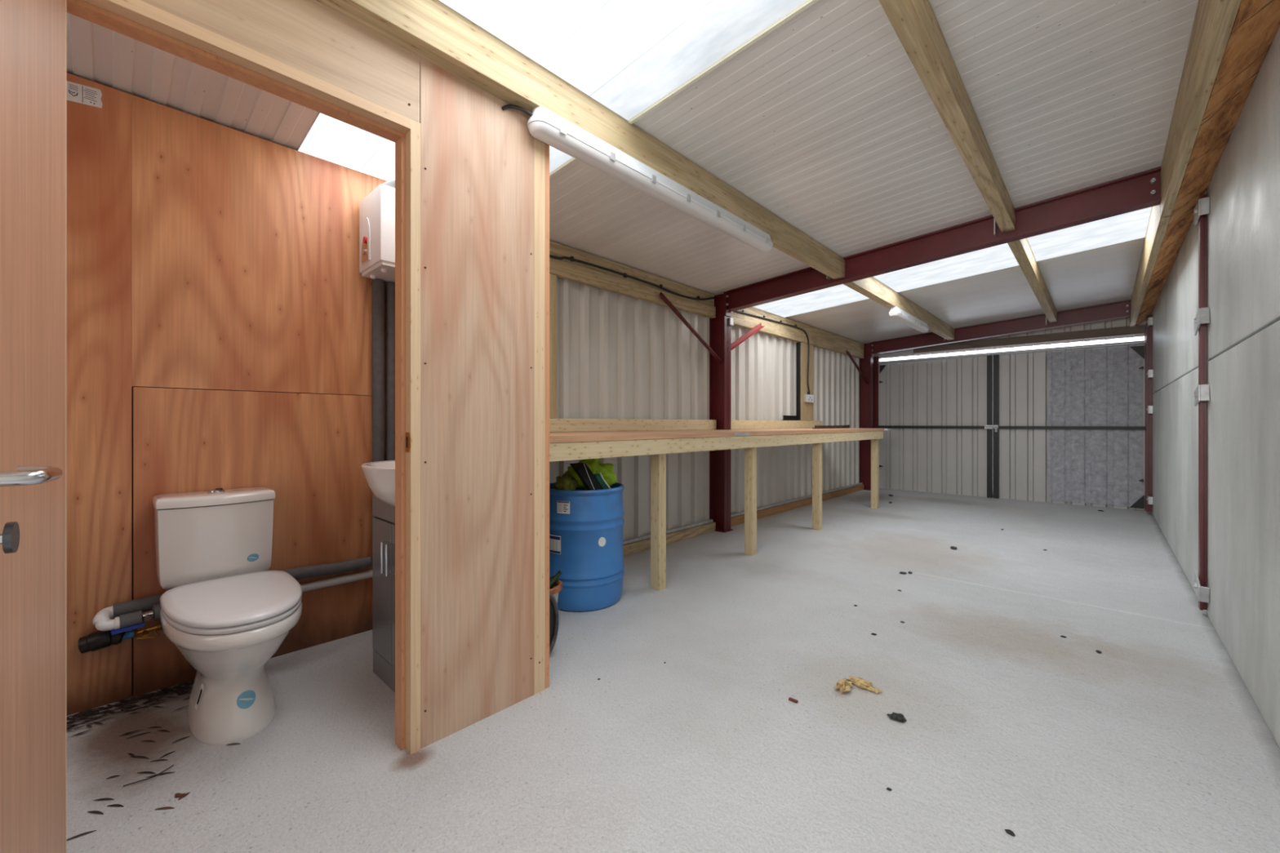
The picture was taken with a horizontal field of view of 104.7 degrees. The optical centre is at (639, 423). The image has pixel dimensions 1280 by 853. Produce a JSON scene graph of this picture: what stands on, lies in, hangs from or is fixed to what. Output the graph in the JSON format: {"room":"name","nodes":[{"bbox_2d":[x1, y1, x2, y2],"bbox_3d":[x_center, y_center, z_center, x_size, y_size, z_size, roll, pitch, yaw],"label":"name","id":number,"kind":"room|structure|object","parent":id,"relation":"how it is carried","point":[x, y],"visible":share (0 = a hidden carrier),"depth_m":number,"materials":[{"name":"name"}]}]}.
{"room":"workshop","nodes":[
{"label":"workshop","id":0,"kind":"room"},
{"bbox_2d":[66,12,319,151],"bbox_3d":[-0.856,-1.429,0.943,3.460,0.268,1.005,0,0,43],"label":"ceiling","id":1,"kind":"structure","parent":0,"point":[96,53],"depth_m":1.93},
{"bbox_2d":[297,0,806,181],"bbox_3d":[-0.169,-1.429,1.677,3.460,0.268,1.005,0,0,43],"label":"skylight","id":2,"kind":"object","parent":1,"relation":"attached to","point":[626,55],"visible":0.35,"depth_m":1.82,"materials":[{"name":"white"}]},
{"bbox_2d":[66,72,386,715],"bbox_3d":[-2.211,-0.107,1.750,0.040,2.375,2.730,0,0,43],"label":"wall","id":3,"kind":"structure","parent":0,"point":[246,276],"depth_m":2.09,"materials":[{"name":"orange wood"}]},
{"bbox_2d":[66,80,102,107],"bbox_3d":[-2.088,-1.232,1.850,0.002,0.081,0.102,0,0,43],"label":"label","id":4,"kind":"object","parent":3,"relation":"attached to","point":[76,92],"visible":0.98,"depth_m":1.85,"materials":[{"name":"white paper"}]},
{"bbox_2d":[69,84,97,104],"bbox_3d":[-2.087,-1.234,1.852,0.001,0.063,0.071,0,0,43],"label":"print","id":5,"kind":"object","parent":4,"relation":"attached to","point":[78,93],"depth_m":1.85},
{"bbox_2d":[78,620,163,653],"bbox_3d":[-1.967,0.813,1.901,0.258,0.074,0.077,0,0,-42],"label":"stopcock","id":6,"kind":"object","parent":3,"relation":"attached to","point":[95,641],"visible":0.83,"depth_m":1.85,"materials":[{"name":"black plastic"}]},
{"bbox_2d":[93,603,160,635],"bbox_3d":[-1.949,0.736,1.899,0.126,0.087,0.207,0,0,43],"label":"pipe","id":7,"kind":"object","parent":3,"relation":"attached to","point":[101,620],"visible":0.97,"depth_m":1.85,"materials":[{"name":"white plastic"}]},
{"bbox_2d":[112,556,371,618],"bbox_3d":[-1.701,0.711,2.215,0.056,0.067,0.906,0,0,43],"label":"pipe","id":8,"kind":"object","parent":3,"relation":"attached to","point":[144,604],"visible":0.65,"depth_m":2.32,"materials":[{"name":"plastic"}]},
{"bbox_2d":[300,569,372,592],"bbox_3d":[-1.487,0.780,2.457,0.038,0.038,0.650,0,0,43],"label":"pipe","id":9,"kind":"object","parent":3,"relation":"attached to","point":[365,575],"visible":0.32,"depth_m":2.43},
{"bbox_2d":[141,0,544,749],"bbox_3d":[-0.841,-0.068,1.527,0.015,2.297,1.314,0,0,43],"label":"wall","id":10,"kind":"structure","parent":0,"point":[477,183],"depth_m":1.76,"materials":[{"name":"brown wood"}]},
{"bbox_2d":[0,0,66,852],"bbox_3d":[-0.978,0.061,0.801,0.110,2.022,0.740,0,0,-42],"label":"door","id":11,"kind":"structure","parent":10,"relation":"in","point":[33,33],"depth_m":0.85,"materials":[{"name":"brown wood"}]},
{"bbox_2d":[66,0,405,142],"bbox_3d":[-1.054,-0.953,1.382,0.053,0.012,0.751,0,0,43],"label":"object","id":12,"kind":"object","parent":10,"relation":"attached to","point":[82,9],"visible":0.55,"depth_m":1.31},
{"bbox_2d":[83,0,420,754],"bbox_3d":[-1.028,0.044,1.380,0.096,2.072,0.783,0,0,43],"label":"door frame","id":13,"kind":"structure","parent":10,"relation":"attached to","point":[413,135],"depth_m":1.61,"materials":[{"name":"brown wood"}]},
{"bbox_2d":[395,137,405,750],"bbox_3d":[-0.802,0.067,1.651,0.053,2.026,0.012,0,0,43],"label":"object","id":14,"kind":"object","parent":10,"relation":"attached to","point":[400,145],"visible":1,"depth_m":1.64,"materials":[{"name":"wood"}]},
{"bbox_2d":[405,432,410,452],"bbox_3d":[-0.760,0.062,1.619,0.036,0.065,0.004,0,0,43],"label":"strike plate","id":15,"kind":"object","parent":10,"relation":"attached to","point":[407,434],"visible":1,"depth_m":1.62,"materials":[{"name":"gold metal"}]},
{"bbox_2d":[544,142,549,688],"bbox_3d":[-0.409,-0.069,2.041,0.081,2.298,0.025,0,0,43],"label":"post","id":16,"kind":"structure","parent":0,"point":[546,146],"depth_m":2.01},
{"bbox_2d":[66,488,1279,852],"bbox_3d":[1.936,1.140,3.805,3.620,0.120,11.600,0,0,43],"label":"floor","id":17,"kind":"structure","parent":0,"point":[1155,741],"depth_m":1.73,"materials":[{"name":"paint"}]},
{"bbox_2d":[66,830,96,840],"bbox_3d":[-1.465,1.078,1.292,0.060,0.003,0.008,0,0,-38],"label":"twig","id":18,"kind":"object","parent":17,"relation":"on","point":[95,830],"visible":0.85,"depth_m":1.29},
{"bbox_2d":[87,810,103,814],"bbox_3d":[-1.507,1.078,1.368,0.055,0.003,0.008,0,0,7],"label":"dry leaf","id":19,"kind":"object","parent":17,"relation":"on","point":[92,811],"visible":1,"depth_m":1.37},
{"bbox_2d":[93,798,114,800],"bbox_3d":[-1.534,1.078,1.416,0.055,0.003,0.008,0,0,-4],"label":"dry leaf","id":20,"kind":"object","parent":17,"relation":"on","point":[100,798],"visible":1,"depth_m":1.42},
{"bbox_2d":[106,804,124,807],"bbox_3d":[-1.477,1.078,1.393,0.050,0.003,0.008,0,0,1],"label":"dry leaf","id":21,"kind":"object","parent":17,"relation":"on","point":[113,805],"visible":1,"depth_m":1.39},
{"bbox_2d":[66,679,195,737],"bbox_3d":[-1.835,1.073,1.875,0.319,0.011,0.662,0,0,43],"label":"leaf litter","id":22,"kind":"object","parent":17,"relation":"on","point":[83,716],"visible":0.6,"depth_m":1.87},
{"bbox_2d":[123,764,173,786],"bbox_3d":[-1.489,1.074,1.500,0.029,0.007,0.112,0,0,38],"label":"twig","id":23,"kind":"object","parent":17,"relation":"on","point":[172,765],"visible":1,"depth_m":1.49,"materials":[{"name":"brown plant"}]},
{"bbox_2d":[146,772,174,777],"bbox_3d":[-1.471,1.078,1.516,0.070,0.003,0.008,0,0,-21],"label":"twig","id":24,"kind":"object","parent":17,"relation":"on","point":[166,772],"visible":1,"depth_m":1.52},
{"bbox_2d":[155,806,174,809],"bbox_3d":[-1.330,1.078,1.383,0.050,0.003,0.008,0,0,-7],"label":"dry leaf","id":25,"kind":"object","parent":17,"relation":"on","point":[165,807],"visible":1,"depth_m":1.38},
{"bbox_2d":[152,487,302,745],"bbox_3d":[-1.524,0.674,1.847,0.814,0.811,0.403,0,0,43],"label":"toilet","id":26,"kind":"object","parent":17,"relation":"on","point":[227,614],"visible":1,"depth_m":1.76,"materials":[{"name":"white ceramic"}]},
{"bbox_2d":[196,688,201,704],"bbox_3d":[-1.547,0.960,1.733,0.016,0.048,0.013,0,0,43],"label":"print","id":27,"kind":"object","parent":26,"relation":"attached to","point":[199,698],"depth_m":1.73},
{"bbox_2d":[360,460,395,692],"bbox_3d":[-0.917,0.623,2.092,0.468,0.914,0.452,0,0,43],"label":"vanity unit","id":28,"kind":"object","parent":17,"relation":"on","point":[380,476],"visible":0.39,"depth_m":2.03,"materials":[{"name":"grey wood"}]},
{"bbox_2d":[360,460,395,506],"bbox_3d":[-0.917,0.256,2.092,0.468,0.179,0.452,0,0,43],"label":"basin","id":29,"kind":"object","parent":28,"relation":"in","point":[380,476],"depth_m":1.91,"materials":[{"name":"white ceramic"}]},
{"bbox_2d":[549,591,559,654],"bbox_3d":[-0.455,0.917,2.256,0.056,0.326,0.179,0,0,43],"label":"tyre","id":30,"kind":"object","parent":17,"relation":"on","point":[553,610],"visible":0.32,"depth_m":2.29,"materials":[{"name":"black rubber"}]},
{"bbox_2d":[549,579,562,604],"bbox_3d":[-0.532,0.960,2.583,0.252,0.240,0.252,0,0,43],"label":"bucket","id":31,"kind":"object","parent":17,"relation":"on","point":[557,588],"visible":0.16,"depth_m":2.55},
{"bbox_2d":[549,570,562,589],"bbox_3d":[-0.482,0.857,2.608,0.148,0.143,0.052,0,0,-26],"label":"glass bottle","id":32,"kind":"object","parent":31,"relation":"in","point":[553,580],"visible":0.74,"depth_m":2.60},
{"bbox_2d":[549,482,624,611],"bbox_3d":[-0.353,0.731,3.052,0.512,0.698,0.512,0,0,43],"label":"drum","id":33,"kind":"object","parent":17,"relation":"on","point":[586,526],"visible":0.77,"depth_m":2.83,"materials":[{"name":"blue plastic"}]},
{"bbox_2d":[554,473,577,490],"bbox_3d":[-0.438,0.364,2.905,0.136,0.134,0.133,0,0,22],"label":"bag","id":34,"kind":"object","parent":33,"relation":"in","point":[566,482],"visible":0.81,"depth_m":2.86,"materials":[{"name":"fabric"}]},
{"bbox_2d":[569,462,610,490],"bbox_3d":[-0.292,0.312,2.916,0.142,0.166,0.205,0,0,43],"label":"glove","id":35,"kind":"object","parent":33,"relation":"in","point":[591,481],"visible":0.94,"depth_m":2.87,"materials":[{"name":"fabric"}]},
{"bbox_2d":[564,458,617,490],"bbox_3d":[-0.296,0.329,3.106,0.318,0.225,0.326,0,0,43],"label":"jacket","id":36,"kind":"object","parent":33,"relation":"in","point":[596,466],"visible":0.52,"depth_m":3.02,"materials":[{"name":"fabric"}]},
{"bbox_2d":[622,537,650,556],"bbox_3d":[-0.041,1.032,4.140,0.047,0.095,0.327,0,0,43],"label":"board","id":37,"kind":"object","parent":17,"relation":"on","point":[635,547],"depth_m":4.12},
{"bbox_2d":[666,522,715,544],"bbox_3d":[0.480,1.032,4.696,0.047,0.095,0.763,0,0,43],"label":"plate","id":38,"kind":"object","parent":17,"relation":"on","point":[678,535],"depth_m":4.65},
{"bbox_2d":[622,519,713,544],"bbox_3d":[-0.262,0.981,3.926,0.030,0.025,2.890,0,0,43],"label":"flashing","id":39,"kind":"object","parent":38,"relation":"on","point":[646,536],"visible":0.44,"depth_m":4.52,"materials":[{"name":"metal"}]},
{"bbox_2d":[549,428,890,591],"bbox_3d":[1.005,0.572,4.592,0.836,1.016,5.585,0,0,43],"label":"workbench","id":40,"kind":"object","parent":17,"relation":"on","point":[567,446],"visible":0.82,"depth_m":3.49,"materials":[{"name":"brown wood"}]},
{"bbox_2d":[549,418,715,431],"bbox_3d":[-0.241,0.013,3.910,0.044,0.097,2.895,0,0,43],"label":"rail","id":41,"kind":"object","parent":40,"relation":"attached to","point":[555,424],"visible":0.56,"depth_m":4.01,"materials":[{"name":"brown wood"}]},
{"bbox_2d":[549,428,884,442],"bbox_3d":[0.946,0.081,4.559,0.796,0.034,5.455,0,0,43],"label":"countertop","id":42,"kind":"structure","parent":40,"relation":"on","point":[567,437],"depth_m":3.42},
{"bbox_2d":[730,420,822,429],"bbox_3d":[1.664,0.013,5.941,0.044,0.097,2.415,0,0,43],"label":"rail","id":43,"kind":"object","parent":40,"relation":"attached to","point":[735,424],"visible":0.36,"depth_m":5.81,"materials":[{"name":"brown wood"}]},
{"bbox_2d":[782,415,799,420],"bbox_3d":[1.894,-0.067,6.190,0.028,0.061,0.422,0,0,43],"label":"rack","id":44,"kind":"object","parent":43,"relation":"on","point":[784,417],"visible":0.98,"depth_m":6.17,"materials":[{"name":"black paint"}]},
{"bbox_2d":[812,425,849,428],"bbox_3d":[2.334,0.041,6.002,0.035,0.042,1.050,0,0,43],"label":"bar","id":45,"kind":"object","parent":40,"relation":"on","point":[815,426],"visible":1,"depth_m":5.96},
{"bbox_2d":[709,291,733,533],"bbox_3d":[0.818,-0.113,4.991,0.216,2.385,0.150,0,0,43],"label":"steel column","id":46,"kind":"structure","parent":17,"relation":"on","point":[719,326],"depth_m":4.98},
{"bbox_2d":[659,291,723,363],"bbox_3d":[0.505,-0.873,4.605,0.042,0.544,0.952,0,0,43],"label":"knee brace","id":47,"kind":"object","parent":46,"relation":"attached to","point":[662,295],"visible":1,"depth_m":4.55,"materials":[{"name":"red metal"}]},
{"bbox_2d":[728,317,733,325],"bbox_3d":[0.916,-1.020,4.961,0.020,0.070,0.060,0,0,43],"label":"clip","id":48,"kind":"object","parent":46,"relation":"attached to","point":[731,320],"visible":1,"depth_m":4.95,"materials":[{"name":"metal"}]},
{"bbox_2d":[730,323,764,350],"bbox_3d":[1.143,-0.935,5.263,0.043,0.391,0.738,0,0,41],"label":"knee brace","id":49,"kind":"object","parent":46,"relation":"attached to","point":[759,326],"visible":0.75,"depth_m":5.26,"materials":[{"name":"red metal"}]},
{"bbox_2d":[725,166,1160,311],"bbox_3d":[1.960,-1.303,3.903,2.970,0.366,0.125,0,0,43],"label":"rafter","id":50,"kind":"object","parent":46,"relation":"on","point":[1141,190],"visible":0.91,"depth_m":3.52,"materials":[{"name":"red metal"}]},
{"bbox_2d":[315,0,844,279],"bbox_3d":[-0.287,-1.297,2.058,0.083,0.162,5.770,0,0,43],"label":"wooden beam","id":51,"kind":"structure","parent":50,"relation":"attached to","point":[432,30],"depth_m":1.88,"materials":[{"name":"wood"}]},
{"bbox_2d":[527,106,773,252],"bbox_3d":[0.212,-1.169,2.563,0.106,0.097,1.854,0,0,43],"label":"strip light","id":52,"kind":"object","parent":51,"relation":"attached to","point":[545,126],"visible":0.99,"depth_m":2.27,"materials":[{"name":"white"}]},
{"bbox_2d":[501,104,533,116],"bbox_3d":[-0.467,-1.193,1.878,0.117,0.035,0.023,0,0,-22],"label":"power cable","id":53,"kind":"object","parent":52,"relation":"attached to","point":[506,106],"visible":1,"depth_m":1.87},
{"bbox_2d":[878,0,1015,232],"bbox_3d":[0.549,-1.379,1.274,0.075,0.135,5.770,0,0,43],"label":"wooden beam","id":54,"kind":"structure","parent":50,"relation":"attached to","point":[915,23],"depth_m":1.99,"materials":[{"name":"wood"}]},
{"bbox_2d":[1160,0,1240,217],"bbox_3d":[1.089,-1.348,0.771,0.043,0.285,5.775,0,0,43],"label":"wooden beam","id":55,"kind":"structure","parent":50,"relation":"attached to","point":[1214,20],"depth_m":1.88,"materials":[{"name":"wood"}]},
{"bbox_2d":[730,514,744,526],"bbox_3d":[1.023,1.032,5.275,0.047,0.094,0.258,0,0,43],"label":"plate","id":56,"kind":"object","parent":17,"relation":"on","point":[740,519],"depth_m":5.26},
{"bbox_2d":[756,497,812,519],"bbox_3d":[1.790,1.032,6.092,0.047,0.095,1.430,0,0,43],"label":"plate","id":57,"kind":"object","parent":17,"relation":"on","point":[762,513],"depth_m":6.02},
{"bbox_2d":[730,482,862,517],"bbox_3d":[2.221,0.981,6.575,0.030,0.025,4.090,0,0,43],"label":"flashing","id":58,"kind":"object","parent":57,"relation":"on","point":[860,483],"visible":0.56,"depth_m":6.24,"materials":[{"name":"metal"}]},
{"bbox_2d":[788,697,798,703],"bbox_3d":[0.595,1.076,1.918,0.035,0.008,0.012,0,0,43],"label":"chip","id":59,"kind":"object","parent":17,"relation":"on","point":[792,700],"visible":1,"depth_m":1.91,"materials":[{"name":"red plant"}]},
{"bbox_2d":[822,484,863,501],"bbox_3d":[3.059,1.031,7.447,0.047,0.095,1.598,0,0,43],"label":"plate","id":60,"kind":"object","parent":17,"relation":"on","point":[826,496],"depth_m":7.36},
{"bbox_2d":[834,678,852,693],"bbox_3d":[0.825,1.064,2.005,0.067,0.041,0.101,0,0,43],"label":"tuft","id":61,"kind":"object","parent":17,"relation":"on","point":[844,686],"visible":1,"depth_m":1.99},
{"bbox_2d":[846,675,882,693],"bbox_3d":[0.912,1.069,2.022,0.155,0.040,0.053,0,0,43],"label":"tuft","id":62,"kind":"object","parent":17,"relation":"on","point":[860,682],"visible":0.98,"depth_m":2.01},
{"bbox_2d":[859,342,874,490],"bbox_3d":[3.704,-0.113,8.069,0.216,2.385,0.150,0,0,43],"label":"steel column","id":63,"kind":"structure","parent":17,"relation":"on","point":[866,364],"depth_m":8.07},
{"bbox_2d":[845,349,869,383],"bbox_3d":[3.402,-0.873,7.695,0.042,0.466,0.900,0,0,43],"label":"knee brace","id":64,"kind":"object","parent":63,"relation":"attached to","point":[846,351],"visible":1,"depth_m":7.66,"materials":[{"name":"red metal"}]},
{"bbox_2d":[871,299,1130,354],"bbox_3d":[4.846,-1.303,6.981,2.970,0.366,0.125,0,0,43],"label":"rafter","id":65,"kind":"object","parent":63,"relation":"on","point":[1121,309],"visible":0.9,"depth_m":6.74,"materials":[{"name":"red metal"}]},
{"bbox_2d":[843,276,954,340],"bbox_3d":[3.123,-1.297,5.694,0.083,0.162,4.160,0,0,43],"label":"beam","id":66,"kind":"structure","parent":65,"relation":"attached to","point":[871,287],"depth_m":5.17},
{"bbox_2d":[888,306,928,332],"bbox_3d":[3.075,-1.169,5.616,0.106,0.097,1.304,0,0,43],"label":"strip light","id":67,"kind":"object","parent":66,"relation":"attached to","point":[895,313],"visible":1,"depth_m":5.46,"materials":[{"name":"white"}]},
{"bbox_2d":[1007,238,1057,323],"bbox_3d":[3.959,-1.379,4.910,0.075,0.135,4.160,0,0,43],"label":"beam","id":68,"kind":"structure","parent":65,"relation":"attached to","point":[1021,250],"depth_m":4.45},
{"bbox_2d":[1129,204,1170,327],"bbox_3d":[4.645,-1.348,4.565,0.043,0.285,4.585,0,0,43],"label":"wall plate","id":69,"kind":"object","parent":65,"relation":"attached to","point":[1157,227],"visible":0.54,"depth_m":3.80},
{"bbox_2d":[886,712,906,722],"bbox_3d":[0.936,1.072,1.801,0.063,0.019,0.045,0,0,13],"label":"lump","id":70,"kind":"object","parent":17,"relation":"on","point":[895,717],"visible":1,"depth_m":1.80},
{"bbox_2d":[1004,829,1015,836],"bbox_3d":[0.974,1.078,1.301,0.015,0.008,0.024,0,0,-23],"label":"leaf","id":71,"kind":"object","parent":17,"relation":"on","point":[1011,833],"visible":1,"depth_m":1.30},
{"bbox_2d":[1146,314,1152,511],"bbox_3d":[6.051,-0.120,5.869,0.051,2.340,0.100,0,0,43],"label":"wall post","id":72,"kind":"object","parent":17,"relation":"on","point":[1148,330],"visible":0.79,"depth_m":5.85,"materials":[{"name":"red metal"}]},
{"bbox_2d":[1146,405,1153,413],"bbox_3d":[5.998,-0.160,5.823,0.041,0.090,0.188,0,0,35],"label":"clip","id":73,"kind":"object","parent":72,"relation":"attached to","point":[1150,408],"visible":1,"depth_m":5.75,"materials":[{"name":"metal"}]},
{"bbox_2d":[1146,316,1153,327],"bbox_3d":[5.998,-1.190,5.823,0.041,0.090,0.188,0,0,35],"label":"clip","id":74,"kind":"object","parent":72,"relation":"attached to","point":[1150,320],"visible":1,"depth_m":5.75,"materials":[{"name":"metal"}]},
{"bbox_2d":[1146,495,1153,504],"bbox_3d":[5.998,0.900,5.823,0.041,0.090,0.188,0,0,35],"label":"clip","id":75,"kind":"object","parent":72,"relation":"attached to","point":[1150,500],"visible":1,"depth_m":5.75,"materials":[{"name":"metal"}]},
{"bbox_2d":[1146,369,1153,377],"bbox_3d":[5.998,-0.580,5.823,0.041,0.090,0.188,0,0,35],"label":"clip","id":76,"kind":"object","parent":72,"relation":"attached to","point":[1150,372],"visible":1,"depth_m":5.75,"materials":[{"name":"metal"}]},
{"bbox_2d":[1198,193,1206,610],"bbox_3d":[3.180,-0.120,2.789,0.028,2.340,0.060,0,0,43],"label":"wall post","id":77,"kind":"object","parent":17,"relation":"on","point":[1202,219],"visible":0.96,"depth_m":2.78,"materials":[{"name":"red metal"}]},
{"bbox_2d":[1193,570,1209,603],"bbox_3d":[3.155,0.917,2.788,0.044,0.140,0.205,0,0,36],"label":"clip","id":78,"kind":"object","parent":77,"relation":"attached to","point":[1202,593],"visible":1,"depth_m":2.73,"materials":[{"name":"metal"}]},
{"bbox_2d":[1193,306,1209,335],"bbox_3d":[3.155,-0.572,2.788,0.043,0.132,0.203,0,0,36],"label":"clip","id":79,"kind":"object","parent":77,"relation":"attached to","point":[1202,316],"visible":1,"depth_m":2.72,"materials":[{"name":"metal"}]},
{"bbox_2d":[1193,384,1209,406],"bbox_3d":[3.154,-0.156,2.788,0.042,0.116,0.198,0,0,36],"label":"clip","id":80,"kind":"object","parent":77,"relation":"attached to","point":[1202,393],"visible":1,"depth_m":2.72,"materials":[{"name":"metal"}]},
{"bbox_2d":[1193,196,1209,224],"bbox_3d":[3.153,-1.195,2.788,0.041,0.090,0.188,0,0,35],"label":"clip","id":81,"kind":"object","parent":77,"relation":"attached to","point":[1202,206],"visible":1,"depth_m":2.72,"materials":[{"name":"metal"}]},
{"bbox_2d":[549,276,859,540],"bbox_3d":[0.377,-0.120,4.663,0.039,2.400,10.520,0,0,43],"label":"wall","id":82,"kind":"structure","parent":0,"point":[620,356],"depth_m":4.66,"materials":[{"name":"metal"}]},
{"bbox_2d":[549,273,556,417],"bbox_3d":[-0.635,-0.548,3.512,0.040,1.020,0.075,0,0,43],"label":"stud","id":83,"kind":"object","parent":82,"relation":"attached to","point":[553,278],"visible":0.51,"depth_m":3.50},
{"bbox_2d":[549,240,714,306],"bbox_3d":[-0.256,-1.234,3.926,0.034,0.123,2.898,0,0,43],"label":"board","id":84,"kind":"object","parent":82,"relation":"attached to","point":[556,249],"visible":0.41,"depth_m":4.04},
{"bbox_2d":[549,254,715,300],"bbox_3d":[-0.221,-1.211,3.903,0.030,0.097,2.793,0,0,43],"label":"power cable","id":85,"kind":"object","parent":84,"relation":"attached to","point":[571,258],"visible":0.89,"depth_m":4.01,"materials":[{"name":"black plastic"}]},
{"bbox_2d":[549,257,715,318],"bbox_3d":[-0.248,-1.115,3.919,0.047,0.110,2.898,0,0,43],"label":"board","id":86,"kind":"object","parent":82,"relation":"attached to","point":[562,269],"visible":0.56,"depth_m":4.00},
{"bbox_2d":[549,0,818,177],"bbox_3d":[0.137,-1.390,2.083,3.251,0.209,0.016,0,0,43],"label":"trim","id":87,"kind":"structure","parent":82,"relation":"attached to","point":[807,3],"depth_m":1.92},
{"bbox_2d":[730,306,863,358],"bbox_3d":[2.229,-1.175,6.561,0.047,0.240,4.098,0,0,43],"label":"board","id":88,"kind":"object","parent":82,"relation":"attached to","point":[819,338],"visible":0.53,"depth_m":6.28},
{"bbox_2d":[795,342,800,420],"bbox_3d":[2.045,-0.540,6.379,0.038,1.000,0.045,0,0,43],"label":"strip","id":89,"kind":"object","parent":82,"relation":"attached to","point":[797,344],"visible":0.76,"depth_m":6.37,"materials":[{"name":"black paint"}]},
{"bbox_2d":[799,342,813,420],"bbox_3d":[2.205,-0.546,6.542,0.032,1.016,0.360,0,0,43],"label":"board","id":90,"kind":"object","parent":82,"relation":"attached to","point":[806,408],"visible":0.86,"depth_m":6.50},
{"bbox_2d":[804,391,813,402],"bbox_3d":[2.200,-0.348,6.482,0.040,0.142,0.271,0,0,43],"label":"wall socket","id":91,"kind":"object","parent":90,"relation":"attached to","point":[808,397],"visible":1,"depth_m":6.46,"materials":[{"name":"plastic"}]},
{"bbox_2d":[733,310,809,391],"bbox_3d":[1.545,-0.833,5.781,0.022,0.827,2.012,0,0,43],"label":"power cable","id":92,"kind":"object","parent":91,"relation":"attached to","point":[743,311],"visible":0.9,"depth_m":6.17,"materials":[{"name":"black plastic"}]},
{"bbox_2d":[549,0,1198,295],"bbox_3d":[1.213,-1.429,3.150,3.460,0.268,3.035,0,0,43],"label":"ceiling","id":93,"kind":"structure","parent":0,"point":[836,78],"depth_m":2.40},
{"bbox_2d":[753,206,1151,317],"bbox_3d":[2.594,-1.429,4.624,3.460,0.268,1.005,0,0,43],"label":"skylight","id":94,"kind":"object","parent":93,"relation":"attached to","point":[1132,225],"visible":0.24,"depth_m":4.35,"materials":[{"name":"white"}]},
{"bbox_2d":[786,237,1145,343],"bbox_3d":[4.084,-1.429,6.212,3.460,0.268,3.350,0,0,43],"label":"ceiling","id":95,"kind":"structure","parent":0,"point":[1125,255],"depth_m":5.57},
{"bbox_2d":[879,316,1146,359],"bbox_3d":[5.108,-1.298,7.283,3.390,0.427,0.034,0,0,43],"label":"wall","id":96,"kind":"structure","parent":0,"point":[1124,322],"depth_m":6.67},
{"bbox_2d":[873,356,879,428],"bbox_3d":[3.929,-0.020,8.331,0.196,2.200,0.050,0,0,43],"label":"trim","id":97,"kind":"structure","parent":96,"relation":"attached to","point":[876,359],"depth_m":8.27,"materials":[{"name":"red metal"}]},
{"bbox_2d":[873,348,915,358],"bbox_3d":[4.133,-1.218,8.159,0.730,0.265,0.018,0,0,43],"label":"trim","id":98,"kind":"structure","parent":96,"relation":"attached to","point":[906,353],"depth_m":8.08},
{"bbox_2d":[877,355,997,497],"bbox_3d":[4.572,0.043,7.682,1.638,2.075,0.137,0,0,43],"label":"door","id":99,"kind":"structure","parent":96,"relation":"in","point":[939,414],"depth_m":7.64,"materials":[{"name":"grey metal"}]},
{"bbox_2d":[878,340,1144,364],"bbox_3d":[5.097,-1.003,7.154,3.100,0.044,0.044,0,0,43],"label":"track","id":100,"kind":"object","parent":96,"relation":"attached to","point":[1139,342],"visible":1,"depth_m":6.90,"materials":[{"name":"metal"}]},
{"bbox_2d":[913,324,1144,354],"bbox_3d":[5.304,-1.165,6.994,2.570,0.110,0.060,0,0,43],"label":"beam","id":101,"kind":"structure","parent":96,"relation":"attached to","point":[1138,329],"depth_m":6.79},
{"bbox_2d":[993,343,1145,510],"bbox_3d":[5.686,0.043,6.632,1.540,2.075,0.146,0,0,43],"label":"door","id":102,"kind":"structure","parent":96,"relation":"in","point":[1070,423],"depth_m":6.57,"materials":[{"name":"grey metal"}]},
{"bbox_2d":[1151,24,1279,747],"bbox_3d":[2.891,-0.230,2.362,0.133,2.620,10.600,0,0,43],"label":"wall","id":103,"kind":"structure","parent":0,"point":[1243,406],"depth_m":2.17,"materials":[{"name":"concrete"}]},
{"bbox_2d":[1144,324,1146,511],"bbox_3d":[6.287,-0.070,6.100,0.072,2.300,0.060,0,0,43],"label":"trim","id":104,"kind":"structure","parent":103,"relation":"attached to","point":[1144,325],"depth_m":6.10,"materials":[{"name":"red metal"}]},
{"bbox_2d":[1134,188,1206,325],"bbox_3d":[4.710,-1.314,4.500,0.136,0.212,4.590,0,0,43],"label":"foam fill","id":105,"kind":"object","parent":103,"relation":"attached to","point":[1180,220],"visible":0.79,"depth_m":3.63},
{"bbox_2d":[1172,0,1279,212],"bbox_3d":[1.147,-1.314,0.700,0.136,0.212,5.750,0,0,43],"label":"wooden beam","id":106,"kind":"structure","parent":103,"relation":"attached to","point":[1256,23],"depth_m":1.85,"materials":[{"name":"wood"}]},
{"bbox_3d":[-0.844,-0.065,2.404,1.060,2.290,0.092,0,0,43],"label":"wall partition","id":107,"kind":"structure","parent":0,"visible":0},
{"bbox_2d":[359,183,395,282],"bbox_3d":[-1.235,-0.929,2.506,0.300,0.392,0.290,0,0,43],"label":"water heater","id":108,"kind":"object","parent":107,"relation":"attached to","point":[377,209],"visible":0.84,"depth_m":2.37,"materials":[{"name":"white plastic"}]},
{"bbox_2d":[372,278,384,517],"bbox_3d":[-1.365,-0.030,2.575,0.056,1.432,0.056,0,0,43],"label":"pipe","id":109,"kind":"object","parent":108,"relation":"attached to","point":[378,285],"visible":0.7,"depth_m":2.55,"materials":[{"name":"plastic"}]},
{"bbox_2d":[382,178,395,187],"bbox_3d":[-1.204,-1.160,2.430,0.411,0.071,0.083,0,0,33],"label":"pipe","id":110,"kind":"object","parent":108,"relation":"on","point":[391,183],"visible":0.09,"depth_m":2.38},
{"bbox_2d":[386,281,395,460],"bbox_3d":[-1.319,-0.030,2.624,0.056,1.432,0.056,0,0,43],"label":"pipe","id":111,"kind":"object","parent":108,"relation":"attached to","point":[390,286],"visible":0.49,"depth_m":2.60,"materials":[{"name":"plastic"}]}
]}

